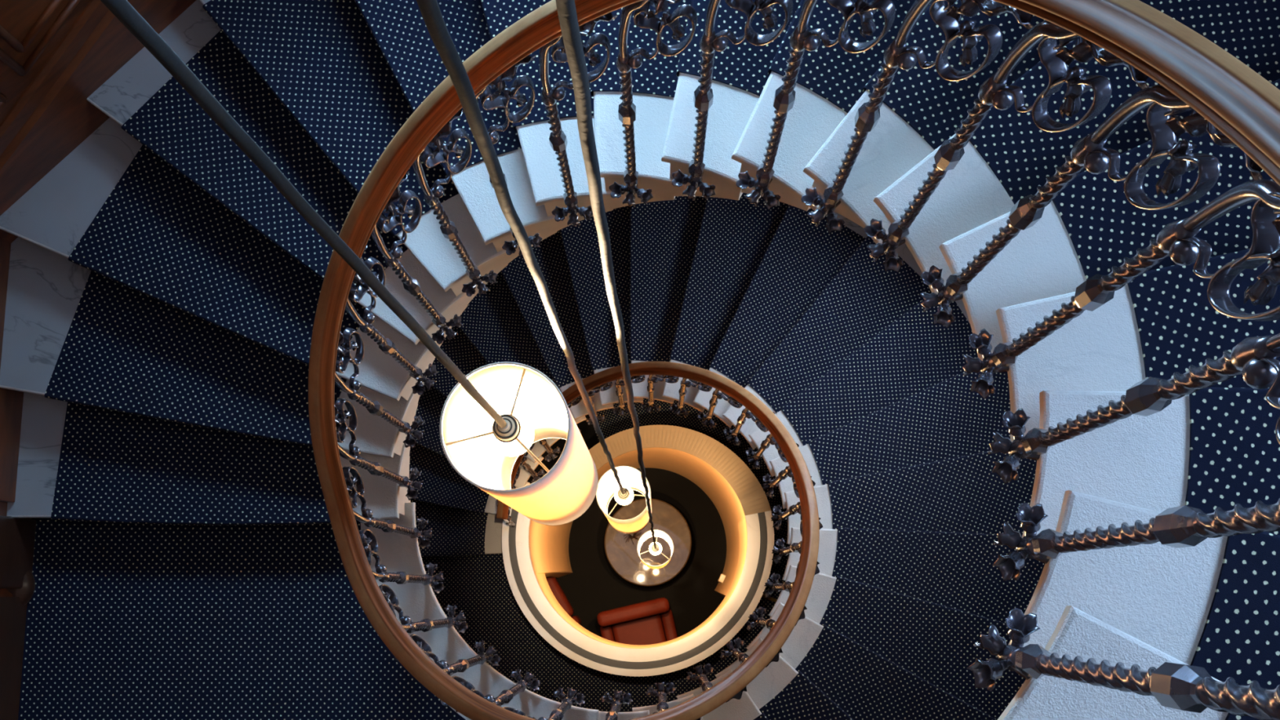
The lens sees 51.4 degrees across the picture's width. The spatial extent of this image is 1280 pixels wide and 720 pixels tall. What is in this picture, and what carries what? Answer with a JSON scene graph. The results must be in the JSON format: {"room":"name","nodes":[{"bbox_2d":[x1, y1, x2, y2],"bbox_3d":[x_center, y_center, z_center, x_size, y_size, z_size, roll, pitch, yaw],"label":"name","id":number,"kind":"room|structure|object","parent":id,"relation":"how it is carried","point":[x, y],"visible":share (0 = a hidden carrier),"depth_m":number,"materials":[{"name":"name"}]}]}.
{"room":"spiral staircase","nodes":[
{"label":"spiral staircase","id":0,"kind":"room"},
{"bbox_2d":[0,501,30,596],"bbox_3d":[-2.191,0.466,4.491,0.105,13.055,1.803,0,80,1],"label":"wall","id":1,"kind":"structure","parent":0,"point":[3,505],"depth_m":4.47,"materials":[{"name":"brown wood"}]},
{"bbox_2d":[0,237,23,502],"bbox_3d":[-2.134,-0.046,4.003,0.040,1.668,0.866,0,80,1],"label":"wall paneling","id":2,"kind":"structure","parent":1,"relation":"attached to","point":[11,401],"depth_m":4.44,"materials":[{"name":"brown wood"}]},
{"bbox_2d":[0,0,91,124],"bbox_3d":[-1.573,-1.005,4.744,0.105,13.055,1.803,44,83,8],"label":"wall","id":3,"kind":"structure","parent":0,"point":[17,17],"depth_m":3.84,"materials":[{"name":"brown wood"}]},
{"bbox_2d":[0,0,195,243],"bbox_3d":[-1.540,-1.138,3.733,0.039,1.960,1.705,44,83,8],"label":"wall paneling","id":4,"kind":"structure","parent":3,"relation":"attached to","point":[53,116],"depth_m":4.10,"materials":[{"name":"brown wood"}]},
{"bbox_2d":[527,414,726,641],"bbox_3d":[0.000,1.611,10.962,5.880,0.140,5.880,0,80,1],"label":"floor","id":5,"kind":"structure","parent":0,"point":[593,587],"depth_m":10.88,"materials":[{"name":"wood"}]},
{"bbox_2d":[546,576,581,624],"bbox_3d":[-0.873,1.979,10.460,0.609,0.742,0.581,-30,81,-4],"label":"leather armchair","id":6,"kind":"object","parent":5,"relation":"on","point":[553,584],"visible":0.14,"depth_m":10.47,"materials":[{"name":"red leather"}]},
{"bbox_2d":[0,0,1227,719],"bbox_3d":[-0.063,0.715,5.901,4.144,10.567,4.144,0,80,1],"label":"spiral staircase","id":7,"kind":"structure","parent":5,"relation":"on","point":[1146,606],"depth_m":3.24,"materials":[{"name":"white stone"}]},
{"bbox_2d":[0,515,35,719],"bbox_3d":[-2.185,0.938,4.026,0.175,1.120,0.966,0,80,1],"label":"wooden post","id":8,"kind":"object","parent":7,"relation":"on","point":[17,535],"visible":0.99,"depth_m":4.50,"materials":[{"name":"brown wood"}]},
{"bbox_2d":[17,0,1279,719],"bbox_3d":[-0.062,0.703,5.843,4.112,10.461,4.111,0,80,1],"label":"carpet","id":9,"kind":"object","parent":7,"relation":"on","point":[188,564],"visible":0.66,"depth_m":4.53,"materials":[{"name":"carpet"}]},
{"bbox_2d":[307,0,1279,719],"bbox_3d":[-0.083,0.390,4.063,1.515,8.588,1.519,-3,80,0],"label":"balustrade","id":10,"kind":"object","parent":7,"relation":"on","point":[1231,102],"visible":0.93,"depth_m":2.14,"materials":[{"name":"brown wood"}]},
{"bbox_2d":[402,434,416,447],"bbox_3d":[-0.748,0.254,4.303,0.042,0.051,0.064,-22,80,-3],"label":"flower","id":11,"kind":"object","parent":10,"relation":"on","point":[410,441],"depth_m":4.30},
{"bbox_2d":[405,486,417,500],"bbox_3d":[-0.768,0.439,4.447,0.042,0.051,0.064,-35,81,-5],"label":"flower","id":12,"kind":"object","parent":10,"relation":"on","point":[411,494],"depth_m":4.45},
{"bbox_2d":[408,466,422,480],"bbox_3d":[-0.758,0.392,4.467,0.040,0.043,0.066,19,81,4],"label":"flower","id":13,"kind":"object","parent":10,"relation":"on","point":[415,473],"depth_m":4.47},
{"bbox_2d":[412,480,422,490],"bbox_3d":[-0.760,0.424,4.497,0.060,0.067,0.035,4,80,1],"label":"flower","id":14,"kind":"object","parent":10,"relation":"on","point":[418,485],"depth_m":4.47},
{"bbox_2d":[410,415,425,428],"bbox_3d":[-0.727,0.211,4.322,0.040,0.043,0.066,32,82,6],"label":"flower","id":15,"kind":"object","parent":10,"relation":"on","point":[417,421],"depth_m":4.32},
{"bbox_2d":[412,429,424,440],"bbox_3d":[-0.735,0.241,4.352,0.060,0.067,0.035,17,81,4],"label":"flower","id":16,"kind":"object","parent":10,"relation":"on","point":[416,433],"depth_m":4.33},
{"bbox_2d":[411,381,425,395],"bbox_3d":[-0.693,0.079,4.156,0.042,0.051,0.064,-9,80,-1],"label":"flower","id":17,"kind":"object","parent":10,"relation":"on","point":[419,388],"depth_m":4.16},
{"bbox_2d":[417,516,428,530],"bbox_3d":[-0.754,0.576,4.611,0.040,0.043,0.066,6,80,2],"label":"flower","id":18,"kind":"object","parent":10,"relation":"on","point":[423,522],"depth_m":4.61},
{"bbox_2d":[418,536,430,549],"bbox_3d":[-0.752,0.624,4.591,0.064,0.051,0.042,41,83,7],"label":"flower","id":19,"kind":"object","parent":10,"relation":"on","point":[424,542],"depth_m":4.59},
{"bbox_2d":[422,528,431,537],"bbox_3d":[-0.750,0.608,4.641,0.060,0.067,0.035,-9,80,-1],"label":"flower","id":20,"kind":"object","parent":10,"relation":"on","point":[426,533],"depth_m":4.62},
{"bbox_2d":[423,377,435,390],"bbox_3d":[-0.675,0.069,4.205,0.060,0.067,0.035,30,82,6],"label":"flower","id":21,"kind":"object","parent":10,"relation":"on","point":[428,382],"depth_m":4.18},
{"bbox_2d":[423,363,439,376],"bbox_3d":[-0.661,0.042,4.174,0.066,0.043,0.040,-44,82,-6],"label":"flower","id":22,"kind":"object","parent":10,"relation":"on","point":[432,370],"depth_m":4.18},
{"bbox_2d":[426,561,437,575],"bbox_3d":[-0.715,0.728,4.584,0.040,0.043,0.066,-7,80,-1],"label":"flower","id":23,"kind":"object","parent":10,"relation":"on","point":[432,567],"depth_m":4.59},
{"bbox_2d":[431,581,444,594],"bbox_3d":[-0.702,0.774,4.564,0.064,0.051,0.042,27,81,5],"label":"flower","id":24,"kind":"object","parent":10,"relation":"on","point":[437,587],"depth_m":4.57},
{"bbox_2d":[431,328,444,344],"bbox_3d":[-0.605,-0.080,4.006,0.042,0.051,0.064,4,80,1],"label":"flower","id":25,"kind":"object","parent":10,"relation":"on","point":[438,336],"depth_m":4.01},
{"bbox_2d":[433,571,444,581],"bbox_3d":[-0.705,0.758,4.614,0.060,0.067,0.035,-23,80,-3],"label":"flower","id":26,"kind":"object","parent":10,"relation":"on","point":[439,576],"depth_m":4.59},
{"bbox_2d":[444,604,457,617],"bbox_3d":[-0.642,0.866,4.559,0.040,0.043,0.066,-20,80,-3],"label":"flower","id":27,"kind":"object","parent":10,"relation":"on","point":[451,609],"depth_m":4.56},
{"bbox_2d":[444,328,457,340],"bbox_3d":[-0.584,-0.085,4.054,0.060,0.067,0.035,43,83,7],"label":"flower","id":28,"kind":"object","parent":10,"relation":"on","point":[449,332],"depth_m":4.03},
{"bbox_2d":[447,314,462,327],"bbox_3d":[-0.565,-0.109,4.022,0.066,0.043,0.040,-31,81,-5],"label":"flower","id":29,"kind":"object","parent":10,"relation":"on","point":[456,321],"depth_m":4.03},
{"bbox_2d":[455,610,466,622],"bbox_3d":[-0.627,0.894,4.589,0.060,0.067,0.035,-36,81,-5],"label":"flower","id":30,"kind":"object","parent":10,"relation":"on","point":[460,617],"depth_m":4.57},
{"bbox_2d":[454,621,468,633],"bbox_3d":[-0.618,0.908,4.539,0.064,0.051,0.042,14,80,3],"label":"flower","id":31,"kind":"object","parent":10,"relation":"on","point":[461,626],"depth_m":4.54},
{"bbox_2d":[461,281,476,296],"bbox_3d":[-0.490,-0.215,3.851,0.042,0.051,0.064,17,81,4],"label":"flower","id":32,"kind":"object","parent":10,"relation":"on","point":[469,288],"depth_m":3.85,"materials":[{"name":"metal"}]},
{"bbox_2d":[473,640,485,653],"bbox_3d":[-0.538,0.984,4.537,0.040,0.043,0.066,-34,81,-5],"label":"flower","id":33,"kind":"object","parent":10,"relation":"on","point":[479,646],"depth_m":4.54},
{"bbox_2d":[476,282,490,295],"bbox_3d":[-0.466,-0.215,3.898,0.035,0.067,0.060,-33,81,-5],"label":"flower","id":34,"kind":"object","parent":10,"relation":"on","point":[482,287],"depth_m":3.87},
{"bbox_2d":[481,270,497,284],"bbox_3d":[-0.444,-0.235,3.866,0.066,0.043,0.040,-18,80,-2],"label":"flower","id":35,"kind":"object","parent":10,"relation":"on","point":[491,277],"depth_m":3.87,"materials":[{"name":"metal"}]},
{"bbox_2d":[485,644,497,655],"bbox_3d":[-0.518,1.008,4.568,0.035,0.067,0.060,40,83,7],"label":"flower","id":36,"kind":"object","parent":10,"relation":"on","point":[491,651],"depth_m":4.55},
{"bbox_2d":[487,653,501,666],"bbox_3d":[-0.504,1.019,4.518,0.064,0.051,0.042,1,80,1],"label":"flower","id":37,"kind":"object","parent":10,"relation":"on","point":[494,660],"depth_m":4.52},
{"bbox_2d":[502,240,518,255],"bbox_3d":[-0.354,-0.321,3.691,0.042,0.051,0.064,30,82,6],"label":"flower","id":38,"kind":"object","parent":10,"relation":"on","point":[510,246],"depth_m":3.69,"materials":[{"name":"metal"}]},
{"bbox_2d":[510,667,522,681],"bbox_3d":[-0.409,1.075,4.519,0.066,0.043,0.040,42,83,7],"label":"flower","id":39,"kind":"object","parent":10,"relation":"on","point":[517,674],"depth_m":4.52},
{"bbox_2d":[524,670,534,681],"bbox_3d":[-0.386,1.094,4.551,0.035,0.067,0.060,27,81,5],"label":"flower","id":40,"kind":"object","parent":10,"relation":"on","point":[528,676],"depth_m":4.53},
{"bbox_2d":[527,678,540,691],"bbox_3d":[-0.368,1.101,4.502,0.064,0.051,0.042,-12,80,-1],"label":"flower","id":41,"kind":"object","parent":10,"relation":"on","point":[534,684],"depth_m":4.51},
{"bbox_2d":[528,233,542,247],"bbox_3d":[-0.304,-0.330,3.704,0.066,0.043,0.040,-5,80,0],"label":"flower","id":42,"kind":"object","parent":10,"relation":"on","point":[535,240],"depth_m":3.71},
{"bbox_2d":[553,686,566,699],"bbox_3d":[-0.262,1.134,4.506,0.066,0.043,0.040,29,82,5],"label":"flower","id":43,"kind":"object","parent":10,"relation":"on","point":[558,693],"depth_m":4.51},
{"bbox_2d":[551,205,569,222],"bbox_3d":[-0.204,-0.395,3.525,0.042,0.051,0.064,43,83,7],"label":"flower","id":44,"kind":"object","parent":10,"relation":"on","point":[560,214],"depth_m":3.53,"materials":[{"name":"metal"}]},
{"bbox_2d":[566,687,577,697],"bbox_3d":[-0.237,1.147,4.540,0.035,0.067,0.060,13,80,3],"label":"flower","id":45,"kind":"object","parent":10,"relation":"on","point":[571,693],"depth_m":4.52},
{"bbox_2d":[567,213,580,226],"bbox_3d":[-0.179,-0.384,3.570,0.035,0.067,0.060,-7,80,-1],"label":"flower","id":46,"kind":"object","parent":10,"relation":"on","point":[573,218],"depth_m":3.55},
{"bbox_2d":[571,693,584,706],"bbox_3d":[-0.215,1.150,4.492,0.064,0.051,0.042,-26,81,-4],"label":"flower","id":47,"kind":"object","parent":10,"relation":"on","point":[579,700],"depth_m":4.50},
{"bbox_2d":[577,205,592,220],"bbox_3d":[-0.153,-0.392,3.536,0.066,0.043,0.040,8,80,2],"label":"flower","id":48,"kind":"object","parent":10,"relation":"on","point":[587,212],"depth_m":3.54,"materials":[{"name":"metal"}]},
{"bbox_2d":[600,691,613,702],"bbox_3d":[-0.106,1.189,4.672,0.066,0.043,0.040,16,81,3],"label":"flower","id":49,"kind":"object","parent":10,"relation":"on","point":[606,698],"depth_m":4.67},
{"bbox_2d":[613,689,622,699],"bbox_3d":[-0.079,1.196,4.706,0.035,0.067,0.060,0,80,1],"label":"flower","id":50,"kind":"object","parent":10,"relation":"on","point":[617,695],"depth_m":4.69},
{"bbox_2d":[608,182,627,198],"bbox_3d":[-0.049,-0.433,3.353,0.064,0.051,0.042,-33,81,-5],"label":"flower","id":51,"kind":"object","parent":10,"relation":"on","point":[617,190],"depth_m":3.36,"materials":[{"name":"metal"}]},
{"bbox_2d":[619,692,632,704],"bbox_3d":[-0.056,1.194,4.659,0.064,0.051,0.042,-39,82,-6],"label":"flower","id":52,"kind":"object","parent":10,"relation":"on","point":[626,699],"depth_m":4.66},
{"bbox_2d":[622,192,635,207],"bbox_3d":[-0.025,-0.416,3.397,0.035,0.067,0.060,6,80,2],"label":"flower","id":53,"kind":"object","parent":10,"relation":"on","point":[629,198],"depth_m":3.37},
{"bbox_2d":[635,187,653,204],"bbox_3d":[0.001,-0.419,3.362,0.066,0.043,0.040,21,81,4],"label":"flower","id":54,"kind":"object","parent":10,"relation":"on","point":[645,196],"depth_m":3.37,"materials":[{"name":"metal"}]},
{"bbox_2d":[640,401,648,409],"bbox_3d":[0.032,0.239,7.129,0.064,0.051,0.042,-30,81,-4],"label":"flower","id":55,"kind":"object","parent":10,"relation":"on","point":[644,406],"depth_m":7.13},
{"bbox_2d":[644,685,658,697],"bbox_3d":[0.052,1.208,4.844,0.066,0.043,0.040,3,80,1],"label":"flower","id":56,"kind":"object","parent":10,"relation":"on","point":[651,691],"depth_m":4.85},
{"bbox_2d":[653,404,661,412],"bbox_3d":[0.081,0.255,7.137,0.066,0.043,0.040,24,81,5],"label":"flower","id":57,"kind":"object","parent":10,"relation":"on","point":[656,407],"depth_m":7.14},
{"bbox_2d":[655,682,664,691],"bbox_3d":[0.078,1.209,4.879,0.035,0.067,0.060,-13,80,-2],"label":"flower","id":58,"kind":"object","parent":10,"relation":"on","point":[660,686],"depth_m":4.86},
{"bbox_2d":[663,682,676,694],"bbox_3d":[0.103,1.201,4.833,0.042,0.051,0.064,37,82,7],"label":"flower","id":59,"kind":"object","parent":10,"relation":"on","point":[669,687],"depth_m":4.84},
{"bbox_2d":[669,403,678,411],"bbox_3d":[0.184,0.244,6.949,0.064,0.051,0.042,-17,80,-2],"label":"flower","id":60,"kind":"object","parent":10,"relation":"on","point":[673,406],"depth_m":6.95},
{"bbox_2d":[671,169,690,186],"bbox_3d":[0.105,-0.435,3.175,0.064,0.051,0.042,-20,80,-3],"label":"flower","id":61,"kind":"object","parent":10,"relation":"on","point":[680,179],"depth_m":3.18,"materials":[{"name":"metal"}]},
{"bbox_2d":[681,408,689,417],"bbox_3d":[0.228,0.271,6.955,0.066,0.043,0.040,37,82,7],"label":"flower","id":62,"kind":"object","parent":10,"relation":"on","point":[685,412],"depth_m":6.96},
{"bbox_2d":[682,184,698,199],"bbox_3d":[0.126,-0.414,3.218,0.035,0.067,0.060,19,81,4],"label":"flower","id":63,"kind":"object","parent":10,"relation":"on","point":[691,189],"depth_m":3.19,"materials":[{"name":"metal"}]},
{"bbox_2d":[685,671,697,682],"bbox_3d":[0.204,1.192,5.022,0.066,0.043,0.040,-10,80,-1],"label":"flower","id":64,"kind":"object","parent":10,"relation":"on","point":[691,676],"depth_m":5.03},
{"bbox_2d":[693,664,702,675],"bbox_3d":[0.228,1.188,5.058,0.035,0.067,0.060,-26,81,-4],"label":"flower","id":65,"kind":"object","parent":10,"relation":"on","point":[699,670],"depth_m":5.04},
{"bbox_2d":[697,411,706,419],"bbox_3d":[0.323,0.283,6.763,0.064,0.051,0.042,-4,80,0],"label":"flower","id":66,"kind":"object","parent":10,"relation":"on","point":[701,415],"depth_m":6.77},
{"bbox_2d":[697,182,715,200],"bbox_3d":[0.150,-0.410,3.181,0.066,0.043,0.040,34,82,6],"label":"flower","id":67,"kind":"object","parent":10,"relation":"on","point":[707,190],"depth_m":3.19,"materials":[{"name":"metal"}]},
{"bbox_2d":[702,663,714,675],"bbox_3d":[0.252,1.174,5.013,0.042,0.051,0.064,24,81,5],"label":"flower","id":68,"kind":"object","parent":10,"relation":"on","point":[708,668],"depth_m":5.02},
{"bbox_2d":[709,419,716,428],"bbox_3d":[0.360,0.319,6.768,0.040,0.043,0.066,-39,82,-6],"label":"flower","id":69,"kind":"object","parent":10,"relation":"on","point":[712,423],"depth_m":6.77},
{"bbox_2d":[719,648,731,659],"bbox_3d":[0.341,1.144,5.206,0.066,0.043,0.040,-23,81,-3],"label":"flower","id":70,"kind":"object","parent":10,"relation":"on","point":[724,654],"depth_m":5.21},
{"bbox_2d":[723,426,732,435],"bbox_3d":[0.443,0.352,6.572,0.064,0.051,0.042,9,80,2],"label":"flower","id":71,"kind":"object","parent":10,"relation":"on","point":[726,430],"depth_m":6.58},
{"bbox_2d":[724,640,733,650],"bbox_3d":[0.362,1.134,5.243,0.035,0.067,0.060,-39,82,-6],"label":"flower","id":72,"kind":"object","parent":10,"relation":"on","point":[730,646],"depth_m":5.22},
{"bbox_2d":[733,436,740,445],"bbox_3d":[0.471,0.396,6.576,0.040,0.043,0.066,-26,81,-4],"label":"flower","id":73,"kind":"object","parent":10,"relation":"on","point":[736,442],"depth_m":6.58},
{"bbox_2d":[733,637,744,648],"bbox_3d":[0.384,1.116,5.199,0.042,0.051,0.064,11,80,3],"label":"flower","id":74,"kind":"object","parent":10,"relation":"on","point":[738,642],"depth_m":5.20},
{"bbox_2d":[736,171,756,189],"bbox_3d":[0.247,-0.403,2.990,0.064,0.051,0.042,-7,80,-1],"label":"flower","id":75,"kind":"object","parent":10,"relation":"on","point":[745,181],"depth_m":2.99,"materials":[{"name":"metal"}]},
{"bbox_2d":[745,447,754,456],"bbox_3d":[0.535,0.446,6.378,0.064,0.051,0.042,22,81,4],"label":"flower","id":76,"kind":"object","parent":10,"relation":"on","point":[749,451],"depth_m":6.38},
{"bbox_2d":[745,621,756,631],"bbox_3d":[0.456,1.068,5.395,0.066,0.043,0.040,-36,82,-5],"label":"flower","id":77,"kind":"object","parent":10,"relation":"on","point":[751,624],"depth_m":5.40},
{"bbox_2d":[748,610,757,620],"bbox_3d":[0.473,1.054,5.433,0.060,0.067,0.035,37,82,7],"label":"flower","id":78,"kind":"object","parent":10,"relation":"on","point":[753,616],"depth_m":5.41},
{"bbox_2d":[744,189,763,206],"bbox_3d":[0.265,-0.377,3.033,0.035,0.067,0.060,32,82,6],"label":"flower","id":79,"kind":"object","parent":10,"relation":"on","point":[755,194],"depth_m":3.01,"materials":[{"name":"metal"}]},
{"bbox_2d":[752,459,760,469],"bbox_3d":[0.553,0.495,6.380,0.040,0.043,0.066,-13,80,-2],"label":"flower","id":80,"kind":"object","parent":10,"relation":"on","point":[756,465],"depth_m":6.39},
{"bbox_2d":[755,606,766,617],"bbox_3d":[0.492,1.030,5.389,0.042,0.051,0.064,-2,80,0],"label":"flower","id":81,"kind":"object","parent":10,"relation":"on","point":[761,611],"depth_m":5.40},
{"bbox_2d":[762,473,770,484],"bbox_3d":[0.597,0.558,6.180,0.064,0.051,0.042,35,82,6],"label":"flower","id":82,"kind":"object","parent":10,"relation":"on","point":[766,478],"depth_m":6.19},
{"bbox_2d":[764,578,773,587],"bbox_3d":[0.555,0.952,5.627,0.060,0.067,0.035,24,81,5],"label":"flower","id":83,"kind":"object","parent":10,"relation":"on","point":[769,584],"depth_m":5.60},
{"bbox_2d":[763,588,773,598],"bbox_3d":[0.543,0.969,5.588,0.040,0.043,0.066,40,83,7],"label":"flower","id":84,"kind":"object","parent":10,"relation":"on","point":[767,593],"depth_m":5.59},
{"bbox_2d":[765,488,774,497],"bbox_3d":[0.604,0.609,6.183,0.040,0.043,0.066,0,80,1],"label":"flower","id":85,"kind":"object","parent":10,"relation":"on","point":[770,493],"depth_m":6.19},
{"bbox_2d":[762,188,780,209],"bbox_3d":[0.286,-0.369,2.995,0.040,0.043,0.066,-41,82,-6],"label":"flower","id":86,"kind":"object","parent":10,"relation":"on","point":[771,199],"depth_m":3.00,"materials":[{"name":"metal"}]},
{"bbox_2d":[769,573,780,583],"bbox_3d":[0.570,0.925,5.584,0.042,0.051,0.064,-15,80,-2],"label":"flower","id":87,"kind":"object","parent":10,"relation":"on","point":[775,578],"depth_m":5.59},
{"bbox_2d":[773,520,781,530],"bbox_3d":[0.619,0.732,5.984,0.040,0.043,0.066,13,80,3],"label":"flower","id":88,"kind":"object","parent":10,"relation":"on","point":[777,525],"depth_m":5.99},
{"bbox_2d":[772,504,782,515],"bbox_3d":[0.624,0.680,5.981,0.042,0.051,0.064,-41,82,-6],"label":"flower","id":89,"kind":"object","parent":10,"relation":"on","point":[775,508],"depth_m":5.99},
{"bbox_2d":[772,554,782,564],"bbox_3d":[0.599,0.854,5.785,0.040,0.043,0.066,27,81,5],"label":"flower","id":90,"kind":"object","parent":10,"relation":"on","point":[776,559],"depth_m":5.79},
{"bbox_2d":[775,538,785,549],"bbox_3d":[0.615,0.805,5.782,0.042,0.051,0.064,-28,81,-4],"label":"flower","id":91,"kind":"object","parent":10,"relation":"on","point":[779,542],"depth_m":5.79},
{"bbox_2d":[800,187,822,206],"bbox_3d":[0.371,-0.340,2.800,0.064,0.051,0.042,6,80,2],"label":"flower","id":92,"kind":"object","parent":10,"relation":"on","point":[811,197],"depth_m":2.80,"materials":[{"name":"metal"}]},
{"bbox_2d":[807,208,827,226],"bbox_3d":[0.385,-0.311,2.842,0.060,0.067,0.035,-44,82,-7],"label":"flower","id":93,"kind":"object","parent":10,"relation":"on","point":[816,215],"depth_m":2.82,"materials":[{"name":"metal"}]},
{"bbox_2d":[825,211,844,233],"bbox_3d":[0.402,-0.298,2.804,0.040,0.043,0.066,-28,81,-4],"label":"flower","id":94,"kind":"object","parent":10,"relation":"on","point":[833,223],"depth_m":2.81,"materials":[{"name":"metal"}]},
{"bbox_2d":[863,218,887,240],"bbox_3d":[0.471,-0.252,2.606,0.064,0.051,0.042,19,81,4],"label":"flower","id":95,"kind":"object","parent":10,"relation":"on","point":[875,229],"depth_m":2.61,"materials":[{"name":"metal"}]},
{"bbox_2d":[866,242,888,262],"bbox_3d":[0.479,-0.220,2.648,0.060,0.067,0.035,-31,81,-5],"label":"flower","id":96,"kind":"object","parent":10,"relation":"on","point":[879,249],"depth_m":2.62,"materials":[{"name":"metal"}]},
{"bbox_2d":[882,248,904,271],"bbox_3d":[0.491,-0.204,2.609,0.040,0.043,0.066,-15,80,-2],"label":"flower","id":97,"kind":"object","parent":10,"relation":"on","point":[892,262],"depth_m":2.62,"materials":[{"name":"metal"}]},
{"bbox_2d":[920,292,941,311],"bbox_3d":[0.542,-0.111,2.451,0.060,0.067,0.035,-18,80,-2],"label":"flower","id":98,"kind":"object","parent":10,"relation":"on","point":[933,299],"depth_m":2.43,"materials":[{"name":"metal"}]},
{"bbox_2d":[920,265,944,291],"bbox_3d":[0.540,-0.143,2.409,0.064,0.051,0.042,32,82,6],"label":"flower","id":99,"kind":"object","parent":10,"relation":"on","point":[933,277],"depth_m":2.41,"materials":[{"name":"metal"}]},
{"bbox_2d":[932,302,955,328],"bbox_3d":[0.549,-0.092,2.412,0.040,0.043,0.066,-2,80,0],"label":"flower","id":100,"kind":"object","parent":10,"relation":"on","point":[944,316],"depth_m":2.42,"materials":[{"name":"metal"}]},
{"bbox_2d":[962,355,984,376],"bbox_3d":[0.571,0.010,2.252,0.060,0.067,0.035,-5,80,0],"label":"flower","id":101,"kind":"object","parent":10,"relation":"on","point":[976,365],"depth_m":2.23,"materials":[{"name":"metal"}]},
{"bbox_2d":[968,328,993,358],"bbox_3d":[0.575,-0.022,2.210,0.042,0.051,0.064,-44,82,-6],"label":"flower","id":102,"kind":"object","parent":10,"relation":"on","point":[981,342],"depth_m":2.22,"materials":[{"name":"metal"}]},
{"bbox_2d":[970,370,995,399],"bbox_3d":[0.572,0.029,2.213,0.040,0.043,0.066,11,80,3],"label":"flower","id":103,"kind":"object","parent":10,"relation":"on","point":[983,385],"depth_m":2.22,"materials":[{"name":"metal"}]},
{"bbox_2d":[966,657,1007,691],"bbox_3d":[0.430,0.372,1.623,0.066,0.043,0.040,-39,82,-6],"label":"flower","id":104,"kind":"object","parent":10,"relation":"on","point":[985,673],"depth_m":1.63,"materials":[{"name":"metal"}]},
{"bbox_2d":[973,623,1007,659],"bbox_3d":[0.447,0.358,1.661,0.060,0.067,0.035,34,82,6],"label":"flower","id":105,"kind":"object","parent":10,"relation":"on","point":[995,644],"depth_m":1.64,"materials":[{"name":"metal"}]},
{"bbox_2d":[987,431,1012,455],"bbox_3d":[0.565,0.133,2.053,0.060,0.067,0.035,8,80,2],"label":"flower","id":106,"kind":"object","parent":10,"relation":"on","point":[1002,445],"depth_m":2.03,"materials":[{"name":"metal"}]},
{"bbox_2d":[991,453,1020,483],"bbox_3d":[0.559,0.153,2.014,0.040,0.043,0.066,24,81,5],"label":"flower","id":107,"kind":"object","parent":10,"relation":"on","point":[1006,468],"depth_m":2.02,"materials":[{"name":"metal"}]},
{"bbox_2d":[993,521,1022,551],"bbox_3d":[0.522,0.252,1.855,0.060,0.067,0.035,21,81,4],"label":"flower","id":108,"kind":"object","parent":10,"relation":"on","point":[1011,538],"depth_m":1.83,"materials":[{"name":"metal"}]},
{"bbox_2d":[991,550,1027,581],"bbox_3d":[0.511,0.270,1.817,0.040,0.043,0.066,37,82,7],"label":"flower","id":109,"kind":"object","parent":10,"relation":"on","point":[1009,566],"depth_m":1.82,"materials":[{"name":"metal"}]},
{"bbox_2d":[1001,408,1031,439],"bbox_3d":[0.573,0.103,2.011,0.042,0.051,0.064,-31,81,-5],"label":"flower","id":110,"kind":"object","parent":10,"relation":"on","point":[1015,422],"depth_m":2.02,"materials":[{"name":"metal"}]},
{"bbox_2d":[1004,608,1040,647],"bbox_3d":[0.465,0.334,1.617,0.042,0.051,0.064,-5,80,0],"label":"flower","id":111,"kind":"object","parent":10,"relation":"on","point":[1020,626],"depth_m":1.62,"materials":[{"name":"metal"}]},
{"bbox_2d":[1015,502,1048,536],"bbox_3d":[0.536,0.224,1.813,0.042,0.051,0.064,-18,80,-2],"label":"flower","id":112,"kind":"object","parent":10,"relation":"on","point":[1030,517],"depth_m":1.82,"materials":[{"name":"metal"}]},
{"bbox_2d":[596,597,677,644],"bbox_3d":[0.008,2.214,10.407,0.581,0.742,0.609,-13,80,-2],"label":"leather armchair","id":113,"kind":"object","parent":5,"relation":"on","point":[641,623],"visible":0.56,"depth_m":10.40,"materials":[{"name":"red leather"}]},
{"bbox_2d":[604,498,691,586],"bbox_3d":[0.065,1.459,10.562,0.672,0.700,0.672,0,80,1],"label":"round table","id":114,"kind":"object","parent":5,"relation":"on","point":[623,557],"visible":0.74,"depth_m":10.21,"materials":[{"name":"brown wood"}]},
{"bbox_2d":[622,531,642,544],"bbox_3d":[-0.049,1.331,10.117,0.142,0.226,0.150,17,81,4],"label":"dry twigs","id":115,"kind":"object","parent":114,"relation":"on","point":[631,535],"visible":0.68,"depth_m":10.11,"materials":[{"name":"brown wood"}]},
{"bbox_2d":[502,424,773,676],"bbox_3d":[0.018,1.282,9.295,1.596,3.257,1.620,0,80,1],"label":"wall","id":116,"kind":"structure","parent":0,"point":[533,552],"depth_m":7.76,"materials":[{"name":"beige paint"}]},
{"bbox_3d":[-0.161,-0.689,-2.030,4.398,0.140,4.398,0,80,1],"label":"ceiling","id":117,"kind":"structure","parent":0,"visible":0},
{"bbox_3d":[-0.159,-0.669,-1.918,1.890,0.059,1.890,0,80,1],"label":"window","id":118,"kind":"structure","parent":117,"relation":"attached to","visible":0},
{"bbox_2d":[100,0,598,525],"bbox_3d":[-0.343,-0.256,0.433,0.513,4.747,0.185,34,82,6],"label":"pendant lamp","id":119,"kind":"object","parent":118,"relation":"hanging from","point":[494,413],"visible":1,"depth_m":1.94,"materials":[{"name":"white fabric"}]},
{"bbox_2d":[416,0,652,533],"bbox_3d":[-0.088,-0.035,1.707,0.182,7.336,0.182,0,80,1],"label":"pendant lamp","id":120,"kind":"object","parent":118,"relation":"hanging from","point":[620,482],"visible":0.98,"depth_m":1.25,"materials":[{"name":"white fabric"}]},
{"bbox_2d":[555,0,673,568],"bbox_3d":[0.008,0.226,2.679,0.228,9.345,0.181,31,82,6],"label":"pendant lamp","id":121,"kind":"object","parent":118,"relation":"hanging from","point":[566,11],"visible":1,"depth_m":1.08,"materials":[{"name":"white fabric"}]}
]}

